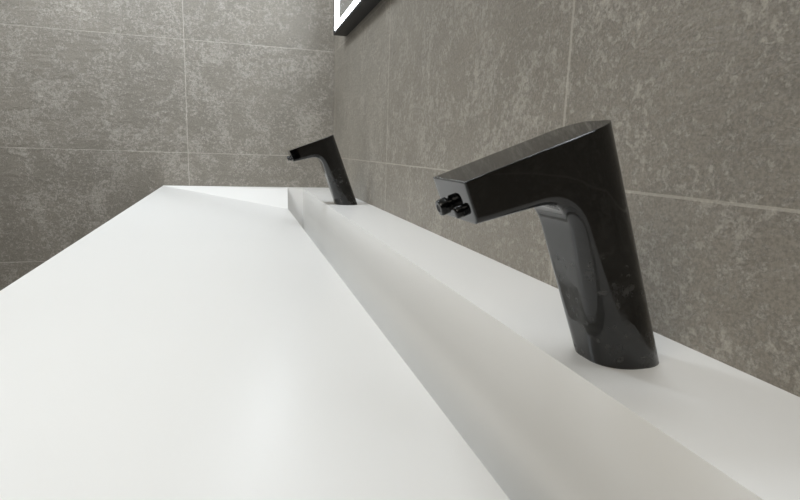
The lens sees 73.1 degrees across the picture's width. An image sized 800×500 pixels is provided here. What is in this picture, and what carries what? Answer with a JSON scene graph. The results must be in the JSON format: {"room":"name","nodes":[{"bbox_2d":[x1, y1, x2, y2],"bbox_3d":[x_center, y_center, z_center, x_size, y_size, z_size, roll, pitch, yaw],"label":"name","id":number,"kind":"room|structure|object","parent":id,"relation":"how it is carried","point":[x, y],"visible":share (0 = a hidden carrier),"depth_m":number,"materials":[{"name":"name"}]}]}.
{"room":"public restroom","nodes":[
{"label":"public restroom","id":0,"kind":"room"},
{"bbox_2d":[0,0,334,290],"bbox_3d":[-1.338,-0.618,1.270,2.568,2.600,0.100,-1,11,-16],"label":"wall","id":1,"kind":"structure","parent":0,"point":[105,105],"depth_m":1.45,"materials":[{"name":"tile"}]},
{"bbox_2d":[334,0,799,396],"bbox_3d":[0.312,-0.338,0.045,0.100,2.600,3.233,-1,11,-16],"label":"wall","id":2,"kind":"structure","parent":0,"point":[700,99],"depth_m":0.37,"materials":[{"name":"tile"}]},
{"bbox_2d":[333,0,380,35],"bbox_3d":[0.053,-0.792,0.662,0.033,0.750,1.392,-1,11,-16],"label":"mirror","id":3,"kind":"object","parent":2,"relation":"attached to","point":[348,14],"visible":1,"depth_m":1.23,"materials":[{"name":"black metal"}]},
{"bbox_2d":[338,0,353,20],"bbox_3d":[0.053,-0.792,0.662,0.028,0.738,1.380,-1,11,-16],"label":"mirror glass","id":4,"kind":"object","parent":3,"relation":"attached to","point":[345,7],"depth_m":1.22,"materials":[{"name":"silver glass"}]},
{"bbox_2d":[0,185,799,499],"bbox_3d":[-0.109,0.105,0.488,0.475,0.160,2.323,-1,11,-16],"label":"washbasin","id":5,"kind":"object","parent":2,"relation":"attached to","point":[199,342],"visible":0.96,"depth_m":0.33,"materials":[{"name":"white ceramic"}]},
{"bbox_2d":[287,135,356,204],"bbox_3d":[-0.162,-0.169,1.134,0.148,0.144,0.052,-1,11,-16],"label":"tap","id":6,"kind":"object","parent":5,"relation":"on","point":[325,149],"visible":1,"depth_m":1.11,"materials":[{"name":"black metal"}]},
{"bbox_2d":[433,120,658,369],"bbox_3d":[0.087,-0.003,0.297,0.137,0.135,0.044,-1,11,-16],"label":"tap","id":7,"kind":"object","parent":5,"relation":"on","point":[571,175],"visible":1,"depth_m":0.28,"materials":[{"name":"black metal"}]}
]}

